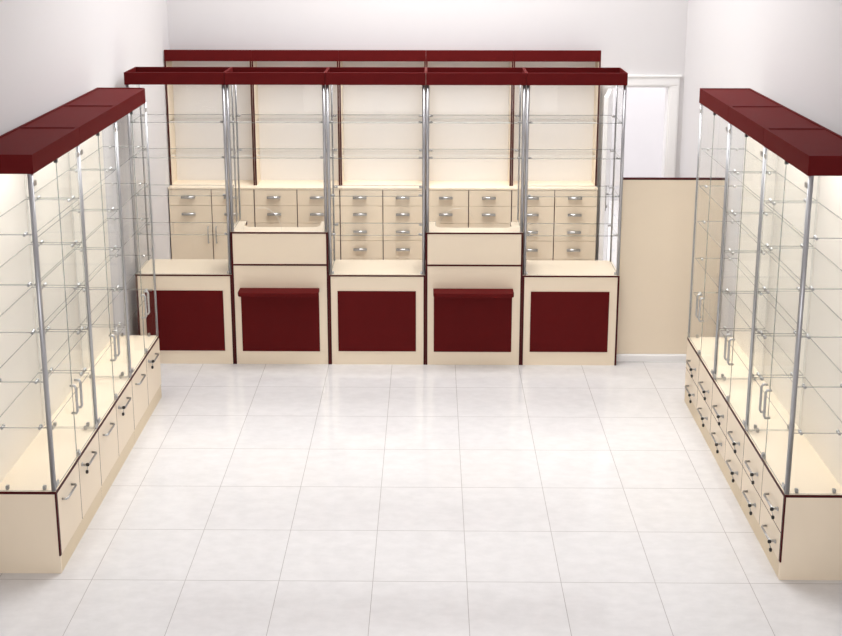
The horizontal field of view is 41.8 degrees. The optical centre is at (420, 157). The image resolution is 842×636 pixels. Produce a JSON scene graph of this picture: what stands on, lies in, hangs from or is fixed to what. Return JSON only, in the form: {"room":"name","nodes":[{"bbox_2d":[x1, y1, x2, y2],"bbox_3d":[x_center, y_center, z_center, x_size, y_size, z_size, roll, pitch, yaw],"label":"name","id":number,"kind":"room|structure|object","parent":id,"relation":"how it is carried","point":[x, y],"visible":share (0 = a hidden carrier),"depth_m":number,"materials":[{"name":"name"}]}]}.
{"room":"pharmacy","nodes":[
{"label":"pharmacy","id":0,"kind":"room"},
{"bbox_2d":[0,0,171,334],"bbox_3d":[-2.219,0.015,4.140,0.100,4.600,10.450,0,12,1],"label":"wall","id":1,"kind":"structure","parent":0,"point":[53,53],"depth_m":7.55,"materials":[{"name":"white paint"}]},
{"bbox_2d":[0,201,841,635],"bbox_3d":[0.946,1.968,6.243,6.400,0.100,13.800,0,12,1],"label":"floor","id":2,"kind":"structure","parent":0,"point":[252,499],"depth_m":5.96,"materials":[{"name":"white tile"}]},
{"bbox_2d":[0,127,101,572],"bbox_3d":[-1.926,0.957,5.622,0.355,2.137,0.698,0,12,1],"label":"glass display cabinet","id":3,"kind":"object","parent":2,"relation":"on","point":[51,493],"visible":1,"depth_m":5.59,"materials":[{"name":"beige laminate"}]},
{"bbox_2d":[0,199,77,234],"bbox_3d":[-1.949,0.289,5.480,0.278,0.006,0.666,0,12,1],"label":"glass shelf","id":4,"kind":"object","parent":3,"relation":"attached to","point":[17,204],"depth_m":5.60,"materials":[{"name":"grey"}]},
{"bbox_2d":[0,244,80,285],"bbox_3d":[-1.949,0.529,5.531,0.278,0.006,0.666,0,12,1],"label":"glass shelf","id":5,"kind":"object","parent":3,"relation":"attached to","point":[21,249],"depth_m":5.61,"materials":[{"name":"grey"}]},
{"bbox_2d":[0,287,83,332],"bbox_3d":[-1.949,0.762,5.581,0.278,0.006,0.666,0,12,1],"label":"glass shelf","id":6,"kind":"object","parent":3,"relation":"attached to","point":[25,292],"depth_m":5.65,"materials":[{"name":"grey"}]},
{"bbox_2d":[0,331,86,382],"bbox_3d":[-1.949,1.009,5.634,0.278,0.006,0.666,0,12,1],"label":"glass shelf","id":7,"kind":"object","parent":3,"relation":"attached to","point":[28,337],"depth_m":5.64,"materials":[{"name":"grey"}]},
{"bbox_2d":[0,372,88,427],"bbox_3d":[-1.949,1.241,5.684,0.278,0.006,0.666,0,12,1],"label":"glass shelf","id":8,"kind":"object","parent":3,"relation":"attached to","point":[24,388],"depth_m":5.69,"materials":[{"name":"grey"}]},
{"bbox_2d":[0,428,97,494],"bbox_3d":[-1.947,1.572,5.755,0.314,0.016,0.697,0,12,1],"label":"countertop","id":9,"kind":"structure","parent":3,"relation":"on","point":[31,471],"depth_m":5.71,"materials":[{"name":"beige laminate"}]},
{"bbox_2d":[19,105,134,500],"bbox_3d":[-1.919,0.810,6.305,0.355,2.137,0.697,0,12,1],"label":"glass display cabinet","id":10,"kind":"object","parent":2,"relation":"on","point":[113,395],"visible":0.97,"depth_m":6.33,"materials":[{"name":"clear glass"}]},
{"bbox_2d":[27,170,114,198],"bbox_3d":[-1.943,0.143,6.162,0.278,0.006,0.666,0,12,1],"label":"glass shelf","id":11,"kind":"object","parent":10,"relation":"attached to","point":[49,182],"depth_m":6.16,"materials":[{"name":"grey"}]},
{"bbox_2d":[31,210,116,242],"bbox_3d":[-1.943,0.383,6.214,0.278,0.006,0.666,0,12,1],"label":"glass shelf","id":12,"kind":"object","parent":10,"relation":"attached to","point":[66,214],"depth_m":6.22,"materials":[{"name":"grey"}]},
{"bbox_2d":[35,249,119,285],"bbox_3d":[-1.943,0.616,6.264,0.278,0.006,0.666,0,12,1],"label":"glass shelf","id":13,"kind":"object","parent":10,"relation":"attached to","point":[45,272],"depth_m":6.27,"materials":[{"name":"grey"}]},
{"bbox_2d":[37,289,121,329],"bbox_3d":[-1.943,0.862,6.316,0.278,0.006,0.666,0,12,1],"label":"glass shelf","id":14,"kind":"object","parent":10,"relation":"attached to","point":[71,293],"depth_m":6.32,"materials":[{"name":"grey"}]},
{"bbox_2d":[41,326,123,370],"bbox_3d":[-1.943,1.095,6.366,0.278,0.006,0.666,0,12,1],"label":"glass shelf","id":15,"kind":"object","parent":10,"relation":"attached to","point":[63,343],"depth_m":6.36,"materials":[{"name":"grey"}]},
{"bbox_2d":[44,377,130,429],"bbox_3d":[-1.940,1.425,6.437,0.314,0.016,0.697,0,12,1],"label":"countertop","id":16,"kind":"structure","parent":10,"relation":"on","point":[104,385],"depth_m":6.40,"materials":[{"name":"beige laminate"}]},
{"bbox_2d":[63,87,161,442],"bbox_3d":[-1.913,0.664,6.987,0.355,2.137,0.697,0,12,1],"label":"glass display cabinet","id":17,"kind":"object","parent":2,"relation":"on","point":[144,350],"visible":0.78,"depth_m":7.00,"materials":[{"name":"beige laminate"}]},
{"bbox_2d":[70,146,144,169],"bbox_3d":[-1.936,-0.004,6.845,0.278,0.006,0.666,0,12,1],"label":"glass shelf","id":18,"kind":"object","parent":17,"relation":"attached to","point":[87,156],"depth_m":6.87,"materials":[{"name":"grey"}]},
{"bbox_2d":[72,183,146,209],"bbox_3d":[-1.937,0.237,6.896,0.278,0.006,0.666,0,12,1],"label":"glass shelf","id":19,"kind":"object","parent":17,"relation":"attached to","point":[93,192],"depth_m":6.91,"materials":[{"name":"grey"}]},
{"bbox_2d":[75,218,148,247],"bbox_3d":[-1.937,0.470,6.946,0.278,0.006,0.666,0,12,1],"label":"glass shelf","id":20,"kind":"object","parent":17,"relation":"attached to","point":[99,222],"depth_m":6.98,"materials":[{"name":"grey"}]},
{"bbox_2d":[81,255,150,287],"bbox_3d":[-1.937,0.716,6.999,0.278,0.006,0.666,0,12,1],"label":"glass shelf","id":21,"kind":"object","parent":17,"relation":"attached to","point":[100,263],"depth_m":7.04,"materials":[{"name":"grey"}]},
{"bbox_2d":[81,289,152,325],"bbox_3d":[-1.937,0.949,7.049,0.278,0.006,0.666,0,12,1],"label":"glass shelf","id":22,"kind":"object","parent":17,"relation":"attached to","point":[103,297],"depth_m":7.06,"materials":[{"name":"grey"}]},
{"bbox_2d":[82,335,158,378],"bbox_3d":[-1.934,1.279,7.120,0.314,0.016,0.697,0,12,1],"label":"countertop","id":23,"kind":"structure","parent":17,"relation":"on","point":[103,368],"depth_m":7.08,"materials":[{"name":"beige laminate"}]},
{"bbox_2d":[124,67,237,363],"bbox_3d":[-1.716,0.422,8.063,0.699,2.158,0.373,0,12,1],"label":"glass display cabinet","id":24,"kind":"object","parent":2,"relation":"on","point":[194,296],"depth_m":8.02,"materials":[{"name":"beige laminate"}]},
{"bbox_2d":[131,114,231,122],"bbox_3d":[-1.715,-0.284,7.914,0.655,0.006,0.327,0,12,1],"label":"glass shelf","id":25,"kind":"object","parent":24,"relation":"attached to","point":[141,115],"depth_m":7.78,"materials":[{"name":"grey"}]},
{"bbox_2d":[134,148,232,157],"bbox_3d":[-1.715,-0.035,7.968,0.655,0.006,0.327,0,12,1],"label":"glass shelf","id":26,"kind":"object","parent":24,"relation":"attached to","point":[144,149],"depth_m":8.12,"materials":[{"name":"grey"}]},
{"bbox_2d":[135,185,233,195],"bbox_3d":[-1.716,0.235,8.026,0.655,0.006,0.327,0,12,1],"label":"glass shelf","id":27,"kind":"object","parent":24,"relation":"attached to","point":[227,193],"depth_m":7.87,"materials":[{"name":"grey"}]},
{"bbox_2d":[139,259,231,274],"bbox_3d":[-1.716,0.809,8.150,0.697,0.012,0.364,0,12,1],"label":"countertop","id":28,"kind":"structure","parent":24,"relation":"on","point":[162,266],"depth_m":8.15,"materials":[{"name":"beige laminate"}]},
{"bbox_2d":[137,222,235,234],"bbox_3d":[-1.716,0.518,8.086,0.655,0.006,0.327,0,12,1],"label":"glass shelf","id":29,"kind":"object","parent":24,"relation":"attached to","point":[147,223],"depth_m":7.95,"materials":[{"name":"grey"}]},
{"bbox_2d":[164,50,254,258],"bbox_3d":[-1.757,0.154,9.332,0.718,2.150,0.316,0,12,1],"label":"shelving cabinet","id":30,"kind":"object","parent":2,"relation":"on","point":[192,171],"visible":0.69,"depth_m":9.33,"materials":[{"name":"beige laminate"}]},
{"bbox_2d":[169,117,250,121],"bbox_3d":[-1.756,-0.321,9.290,0.686,0.008,0.181,0,12,1],"label":"glass shelf","id":31,"kind":"object","parent":30,"relation":"attached to","point":[171,119],"depth_m":9.38,"materials":[{"name":"white"}]},
{"bbox_2d":[168,180,254,189],"bbox_3d":[-1.757,0.226,9.362,0.718,0.016,0.287,0,12,1],"label":"countertop","id":32,"kind":"structure","parent":30,"relation":"on","point":[179,184],"depth_m":9.33,"materials":[{"name":"beige laminate"}]},
{"bbox_2d":[171,150,251,155],"bbox_3d":[-1.756,-0.043,9.350,0.686,0.008,0.181,0,12,1],"label":"glass shelf","id":33,"kind":"object","parent":30,"relation":"attached to","point":[173,152],"depth_m":9.44,"materials":[{"name":"white"}]},
{"bbox_2d":[224,67,331,363],"bbox_3d":[-1.016,0.436,8.002,0.699,2.158,0.485,0,12,1],"label":"counter","id":34,"kind":"object","parent":2,"relation":"on","point":[280,275],"visible":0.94,"depth_m":7.97,"materials":[{"name":"beige laminate"}]},
{"bbox_2d":[230,114,322,122],"bbox_3d":[-1.015,-0.282,7.908,0.655,0.006,0.327,0,12,1],"label":"glass shelf","id":35,"kind":"object","parent":34,"relation":"attached to","point":[236,115],"depth_m":7.82,"materials":[{"name":"grey"}]},
{"bbox_2d":[238,288,318,296],"bbox_3d":[-1.024,0.967,7.928,0.576,0.030,0.118,0,12,1],"label":"shelf","id":36,"kind":"object","parent":34,"relation":"attached to","point":[242,292],"depth_m":7.88,"materials":[{"name":"red laminate"}]},
{"bbox_2d":[234,221,324,231],"bbox_3d":[-1.016,0.505,8.040,0.697,0.012,0.288,0,12,1],"label":"countertop","id":37,"kind":"structure","parent":34,"relation":"on","point":[240,227],"depth_m":7.99,"materials":[{"name":"beige laminate"}]},
{"bbox_2d":[233,148,326,158],"bbox_3d":[-1.015,-0.033,7.962,0.655,0.006,0.327,0,12,1],"label":"glass shelf","id":38,"kind":"object","parent":34,"relation":"attached to","point":[238,149],"depth_m":7.82,"materials":[{"name":"grey"}]},
{"bbox_2d":[251,50,340,261],"bbox_3d":[-1.038,0.156,9.325,0.718,2.150,0.316,0,12,1],"label":"shelving cabinet","id":39,"kind":"object","parent":2,"relation":"on","point":[292,189],"visible":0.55,"depth_m":9.33,"materials":[{"name":"beige laminate"}]},
{"bbox_2d":[255,118,336,121],"bbox_3d":[-1.037,-0.320,9.284,0.686,0.008,0.181,0,12,1],"label":"glass shelf","id":40,"kind":"object","parent":39,"relation":"attached to","point":[256,119],"depth_m":9.37,"materials":[{"name":"white"}]},
{"bbox_2d":[254,180,339,189],"bbox_3d":[-1.038,0.227,9.356,0.718,0.016,0.287,0,12,1],"label":"countertop","id":41,"kind":"structure","parent":39,"relation":"on","point":[263,184],"depth_m":9.30,"materials":[{"name":"beige laminate"}]},
{"bbox_2d":[257,150,337,155],"bbox_3d":[-1.037,-0.041,9.343,0.686,0.008,0.181,0,12,1],"label":"glass shelf","id":42,"kind":"object","parent":39,"relation":"attached to","point":[259,152],"depth_m":9.43,"materials":[{"name":"white"}]},
{"bbox_2d":[325,67,425,364],"bbox_3d":[-0.316,0.426,8.050,0.699,2.158,0.373,0,12,1],"label":"glass display cabinet","id":43,"kind":"object","parent":2,"relation":"on","point":[377,308],"depth_m":8.02,"materials":[{"name":"beige laminate"}]},
{"bbox_2d":[330,114,392,122],"bbox_3d":[-0.315,-0.281,7.902,0.655,0.006,0.327,0,12,1],"label":"glass shelf","id":44,"kind":"object","parent":43,"relation":"attached to","point":[332,115],"depth_m":7.77,"materials":[{"name":"grey"}]},
{"bbox_2d":[330,149,421,158],"bbox_3d":[-0.316,-0.032,7.955,0.655,0.006,0.327,0,12,1],"label":"glass shelf","id":45,"kind":"object","parent":43,"relation":"attached to","point":[420,150],"depth_m":7.80,"materials":[{"name":"grey"}]},
{"bbox_2d":[331,223,421,235],"bbox_3d":[-0.316,0.521,8.074,0.655,0.006,0.327,0,12,1],"label":"glass shelf","id":46,"kind":"object","parent":43,"relation":"attached to","point":[420,224],"depth_m":7.93,"materials":[{"name":"grey"}]},
{"bbox_2d":[331,185,421,196],"bbox_3d":[-0.316,0.238,8.013,0.655,0.006,0.327,0,12,1],"label":"glass shelf","id":47,"kind":"object","parent":43,"relation":"attached to","point":[333,186],"depth_m":8.12,"materials":[{"name":"grey"}]},
{"bbox_2d":[332,260,425,274],"bbox_3d":[-0.316,0.812,8.138,0.697,0.012,0.364,0,12,1],"label":"countertop","id":48,"kind":"structure","parent":43,"relation":"on","point":[340,267],"depth_m":8.13,"materials":[{"name":"beige laminate"}]},
{"bbox_2d":[338,50,425,259],"bbox_3d":[-0.319,0.158,9.319,0.718,2.150,0.316,0,12,1],"label":"shelving cabinet","id":49,"kind":"object","parent":2,"relation":"on","point":[401,105],"visible":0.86,"depth_m":9.32,"materials":[{"name":"beige laminate"}]},
{"bbox_2d":[342,151,421,155],"bbox_3d":[-0.318,-0.039,9.337,0.686,0.008,0.181,0,12,1],"label":"glass shelf","id":50,"kind":"object","parent":49,"relation":"attached to","point":[344,153],"depth_m":9.43,"materials":[{"name":"white"}]},
{"bbox_2d":[343,118,421,122],"bbox_3d":[-0.318,-0.318,9.277,0.686,0.008,0.181,0,12,1],"label":"glass shelf","id":51,"kind":"object","parent":49,"relation":"attached to","point":[395,120],"depth_m":9.37,"materials":[{"name":"white"}]},
{"bbox_2d":[340,180,425,189],"bbox_3d":[-0.319,0.229,9.350,0.718,0.016,0.287,0,12,1],"label":"countertop","id":52,"kind":"structure","parent":49,"relation":"on","point":[346,182],"depth_m":9.33,"materials":[{"name":"beige laminate"}]},
{"bbox_2d":[426,50,513,227],"bbox_3d":[0.400,0.159,9.313,0.718,2.150,0.316,0,12,1],"label":"shelving cabinet","id":53,"kind":"object","parent":2,"relation":"on","point":[482,188],"visible":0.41,"depth_m":9.33,"materials":[{"name":"beige laminate"}]},
{"bbox_2d":[429,151,509,155],"bbox_3d":[0.401,-0.038,9.331,0.686,0.008,0.181,0,12,1],"label":"glass shelf","id":54,"kind":"object","parent":53,"relation":"attached to","point":[434,153],"depth_m":9.42,"materials":[{"name":"white"}]},
{"bbox_2d":[429,118,509,122],"bbox_3d":[0.401,-0.316,9.271,0.686,0.008,0.181,0,12,1],"label":"glass shelf","id":55,"kind":"object","parent":53,"relation":"attached to","point":[435,120],"depth_m":9.36,"materials":[{"name":"white"}]},
{"bbox_2d":[429,181,511,189],"bbox_3d":[0.400,0.231,9.343,0.718,0.016,0.287,0,12,1],"label":"countertop","id":56,"kind":"structure","parent":53,"relation":"on","point":[433,185],"depth_m":9.30,"materials":[{"name":"beige laminate"}]},
{"bbox_2d":[425,67,526,364],"bbox_3d":[0.384,0.439,7.990,0.699,2.158,0.485,0,12,1],"label":"counter","id":57,"kind":"object","parent":2,"relation":"on","point":[474,276],"visible":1,"depth_m":7.96,"materials":[{"name":"beige laminate"}]},
{"bbox_2d":[433,288,513,297],"bbox_3d":[0.376,0.970,7.916,0.576,0.030,0.118,0,12,1],"label":"shelf","id":58,"kind":"object","parent":57,"relation":"attached to","point":[437,292],"depth_m":7.88,"materials":[{"name":"red laminate"}]},
{"bbox_2d":[429,222,520,232],"bbox_3d":[0.384,0.509,8.028,0.697,0.012,0.288,0,12,1],"label":"countertop","id":59,"kind":"structure","parent":57,"relation":"on","point":[515,228],"depth_m":7.96,"materials":[{"name":"beige laminate"}]},
{"bbox_2d":[429,149,520,158],"bbox_3d":[0.385,-0.030,7.949,0.655,0.006,0.327,0,12,1],"label":"glass shelf","id":60,"kind":"object","parent":57,"relation":"attached to","point":[430,150],"depth_m":8.06,"materials":[{"name":"grey"}]},
{"bbox_2d":[472,115,521,123],"bbox_3d":[0.385,-0.279,7.896,0.655,0.006,0.327,0,12,1],"label":"glass shelf","id":61,"kind":"object","parent":57,"relation":"attached to","point":[519,116],"depth_m":7.80,"materials":[{"name":"grey"}]},
{"bbox_2d":[511,50,600,259],"bbox_3d":[1.119,0.161,9.306,0.718,2.150,0.316,0,12,1],"label":"shelving cabinet","id":62,"kind":"object","parent":2,"relation":"on","point":[546,177],"visible":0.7,"depth_m":9.30,"materials":[{"name":"beige laminate"}]},
{"bbox_2d":[511,181,597,189],"bbox_3d":[1.119,0.232,9.337,0.718,0.016,0.287,0,12,1],"label":"countertop","id":63,"kind":"structure","parent":62,"relation":"on","point":[532,185],"depth_m":9.30,"materials":[{"name":"beige laminate"}]},
{"bbox_2d":[514,151,595,156],"bbox_3d":[1.120,-0.036,9.324,0.686,0.008,0.181,0,12,1],"label":"glass shelf","id":64,"kind":"object","parent":62,"relation":"attached to","point":[530,153],"depth_m":9.42,"materials":[{"name":"white"}]},
{"bbox_2d":[514,118,596,122],"bbox_3d":[1.120,-0.315,9.265,0.686,0.008,0.181,0,12,1],"label":"glass shelf","id":65,"kind":"object","parent":62,"relation":"attached to","point":[535,120],"depth_m":9.35,"materials":[{"name":"white"}]},
{"bbox_2d":[521,67,627,364],"bbox_3d":[1.084,0.429,8.038,0.699,2.158,0.373,0,12,1],"label":"glass display cabinet","id":66,"kind":"object","parent":2,"relation":"on","point":[570,307],"depth_m":8.00,"materials":[{"name":"beige laminate"}]},
{"bbox_2d":[523,260,616,275],"bbox_3d":[1.084,0.815,8.126,0.697,0.012,0.364,0,12,1],"label":"countertop","id":67,"kind":"structure","parent":66,"relation":"on","point":[533,267],"depth_m":8.11,"materials":[{"name":"beige laminate"}]},
{"bbox_2d":[523,223,617,235],"bbox_3d":[1.084,0.524,8.062,0.655,0.006,0.327,0,12,1],"label":"glass shelf","id":68,"kind":"object","parent":66,"relation":"attached to","point":[525,233],"depth_m":8.21,"materials":[{"name":"grey"}]},
{"bbox_2d":[528,186,618,196],"bbox_3d":[1.084,0.241,8.001,0.655,0.006,0.327,0,12,1],"label":"glass shelf","id":69,"kind":"object","parent":66,"relation":"attached to","point":[610,187],"depth_m":7.84,"materials":[{"name":"grey"}]},
{"bbox_2d":[525,115,621,123],"bbox_3d":[1.085,-0.278,7.890,0.655,0.006,0.327,0,12,1],"label":"glass shelf","id":70,"kind":"object","parent":66,"relation":"attached to","point":[613,116],"depth_m":7.75,"materials":[{"name":"grey"}]},
{"bbox_2d":[528,149,620,158],"bbox_3d":[1.085,-0.028,7.943,0.655,0.006,0.327,0,12,1],"label":"glass shelf","id":71,"kind":"object","parent":66,"relation":"attached to","point":[612,150],"depth_m":8.05,"materials":[{"name":"grey"}]},
{"bbox_2d":[616,177,726,361],"bbox_3d":[1.819,0.822,8.034,0.755,1.392,0.042,0,12,1],"label":"partition panel","id":72,"kind":"object","parent":2,"relation":"on","point":[657,222],"visible":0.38,"depth_m":8.02,"materials":[{"name":"beige laminate"}]},
{"bbox_2d":[684,88,782,447],"bbox_3d":[1.921,0.675,6.926,0.355,2.144,0.694,0,12,1],"label":"glass display cabinet","id":73,"kind":"object","parent":2,"relation":"on","point":[700,355],"visible":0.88,"depth_m":6.94,"materials":[{"name":"beige laminate"}]},
{"bbox_2d":[687,337,759,379],"bbox_3d":[1.941,1.280,7.056,0.314,0.016,0.694,0,12,1],"label":"countertop","id":74,"kind":"structure","parent":73,"relation":"on","point":[739,371],"depth_m":7.03,"materials":[{"name":"beige laminate"}]},
{"bbox_2d":[695,258,762,291],"bbox_3d":[1.944,0.731,6.938,0.278,0.006,0.663,0,12,1],"label":"glass shelf","id":75,"kind":"object","parent":73,"relation":"attached to","point":[746,267],"depth_m":7.00,"materials":[{"name":"grey"}]},
{"bbox_2d":[694,292,764,328],"bbox_3d":[1.944,0.963,6.988,0.278,0.006,0.663,0,12,1],"label":"glass shelf","id":76,"kind":"object","parent":73,"relation":"attached to","point":[740,298],"depth_m":6.99,"materials":[{"name":"grey"}]},
{"bbox_2d":[697,221,770,251],"bbox_3d":[1.944,0.484,6.885,0.278,0.006,0.663,0,12,1],"label":"glass shelf","id":77,"kind":"object","parent":73,"relation":"attached to","point":[753,233],"depth_m":6.92,"materials":[{"name":"grey"}]},
{"bbox_2d":[699,186,772,212],"bbox_3d":[1.945,0.252,6.835,0.278,0.006,0.663,0,12,1],"label":"glass shelf","id":78,"kind":"object","parent":73,"relation":"attached to","point":[768,210],"depth_m":6.84,"materials":[{"name":"grey"}]},
{"bbox_2d":[701,148,775,171],"bbox_3d":[1.945,0.011,6.784,0.278,0.006,0.663,0,12,1],"label":"glass shelf","id":79,"kind":"object","parent":73,"relation":"attached to","point":[770,167],"depth_m":6.82,"materials":[{"name":"grey"}]},
{"bbox_2d":[710,106,824,506],"bbox_3d":[1.915,0.821,6.246,0.355,2.144,0.694,0,12,1],"label":"glass display cabinet","id":80,"kind":"object","parent":2,"relation":"on","point":[729,396],"visible":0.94,"depth_m":6.25,"materials":[{"name":"clear glass"}]},
{"bbox_2d":[713,379,798,431],"bbox_3d":[1.935,1.425,6.376,0.314,0.016,0.694,0,12,1],"label":"countertop","id":81,"kind":"structure","parent":80,"relation":"on","point":[738,395],"depth_m":6.36,"materials":[{"name":"beige laminate"}]},
{"bbox_2d":[720,330,802,375],"bbox_3d":[1.938,1.109,6.308,0.278,0.006,0.663,0,12,1],"label":"glass shelf","id":82,"kind":"object","parent":80,"relation":"attached to","point":[782,349],"depth_m":6.31,"materials":[{"name":"grey"}]},
{"bbox_2d":[723,293,805,333],"bbox_3d":[1.938,0.876,6.258,0.278,0.006,0.663,0,12,1],"label":"glass shelf","id":83,"kind":"object","parent":80,"relation":"attached to","point":[784,309],"depth_m":6.27,"materials":[{"name":"grey"}]},
{"bbox_2d":[725,252,808,289],"bbox_3d":[1.938,0.630,6.205,0.278,0.006,0.663,0,12,1],"label":"glass shelf","id":84,"kind":"object","parent":80,"relation":"attached to","point":[784,263],"depth_m":6.22,"materials":[{"name":"grey"}]},
{"bbox_2d":[728,213,812,246],"bbox_3d":[1.938,0.397,6.155,0.278,0.006,0.663,0,12,1],"label":"glass shelf","id":85,"kind":"object","parent":80,"relation":"attached to","point":[789,227],"depth_m":6.17,"materials":[{"name":"grey"}]},
{"bbox_2d":[730,172,815,201],"bbox_3d":[1.938,0.157,6.104,0.278,0.006,0.663,0,12,1],"label":"glass shelf","id":86,"kind":"object","parent":80,"relation":"attached to","point":[791,182],"depth_m":6.12,"materials":[{"name":"grey"}]},
{"bbox_2d":[741,128,841,579],"bbox_3d":[1.908,0.967,5.566,0.355,2.144,0.696,0,12,1],"label":"glass display cabinet","id":87,"kind":"object","parent":2,"relation":"on","point":[791,487],"visible":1,"depth_m":5.53,"materials":[{"name":"beige laminate"}]},
{"bbox_2d":[745,430,841,497],"bbox_3d":[1.929,1.571,5.696,0.314,0.016,0.694,0,12,1],"label":"countertop","id":88,"kind":"structure","parent":87,"relation":"on","point":[812,478],"depth_m":5.64,"materials":[{"name":"beige laminate"}]},
{"bbox_2d":[753,377,841,433],"bbox_3d":[1.932,1.255,5.628,0.278,0.006,0.663,0,12,1],"label":"glass shelf","id":89,"kind":"object","parent":87,"relation":"attached to","point":[819,394],"depth_m":5.62,"materials":[{"name":"grey"}]},
{"bbox_2d":[756,335,841,387],"bbox_3d":[1.932,1.022,5.578,0.278,0.006,0.663,0,12,1],"label":"glass shelf","id":90,"kind":"object","parent":87,"relation":"attached to","point":[814,342],"depth_m":5.58,"materials":[{"name":"grey"}]},
{"bbox_2d":[759,290,841,337],"bbox_3d":[1.932,0.776,5.525,0.278,0.006,0.663,0,12,1],"label":"glass shelf","id":91,"kind":"object","parent":87,"relation":"attached to","point":[834,312],"depth_m":5.60,"materials":[{"name":"grey"}]},
{"bbox_2d":[762,247,841,289],"bbox_3d":[1.932,0.543,5.475,0.278,0.006,0.663,0,12,1],"label":"glass shelf","id":92,"kind":"object","parent":87,"relation":"attached to","point":[822,253],"depth_m":5.58,"materials":[{"name":"grey"}]},
{"bbox_2d":[765,202,841,238],"bbox_3d":[1.932,0.302,5.424,0.278,0.006,0.663,0,12,1],"label":"glass shelf","id":93,"kind":"object","parent":87,"relation":"attached to","point":[825,207],"depth_m":5.55,"materials":[{"name":"grey"}]},
{"bbox_2d":[167,0,687,259],"bbox_3d":[-0.001,-1.086,9.279,4.440,4.600,0.100,0,12,1],"label":"wall","id":94,"kind":"structure","parent":0,"point":[638,37],"depth_m":9.22,"materials":[{"name":"white paint"}]},
{"bbox_2d":[596,75,681,260],"bbox_3d":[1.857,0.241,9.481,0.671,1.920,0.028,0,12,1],"label":"trim","id":95,"kind":"structure","parent":94,"relation":"attached to","point":[673,81],"depth_m":9.34,"materials":[{"name":"white paint"}]},
{"bbox_2d":[609,87,665,200],"bbox_3d":[2.544,-1.421,10.845,3.300,4.600,3.350,0,12,1],"label":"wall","id":96,"kind":"structure","parent":0,"point":[645,106],"depth_m":12.70,"materials":[{"name":"white paint"}]},
{"bbox_2d":[598,88,612,260],"bbox_3d":[1.570,0.345,9.239,0.097,1.802,0.480,3,12,13],"label":"door","id":97,"kind":"structure","parent":96,"relation":"in","point":[606,144],"depth_m":9.04,"materials":[{"name":"white paint"}]},
{"bbox_2d":[679,0,841,336],"bbox_3d":[2.222,0.014,4.150,0.100,4.600,10.550,0,12,1],"label":"wall","id":98,"kind":"structure","parent":0,"point":[789,52],"depth_m":7.48,"materials":[{"name":"white paint"}]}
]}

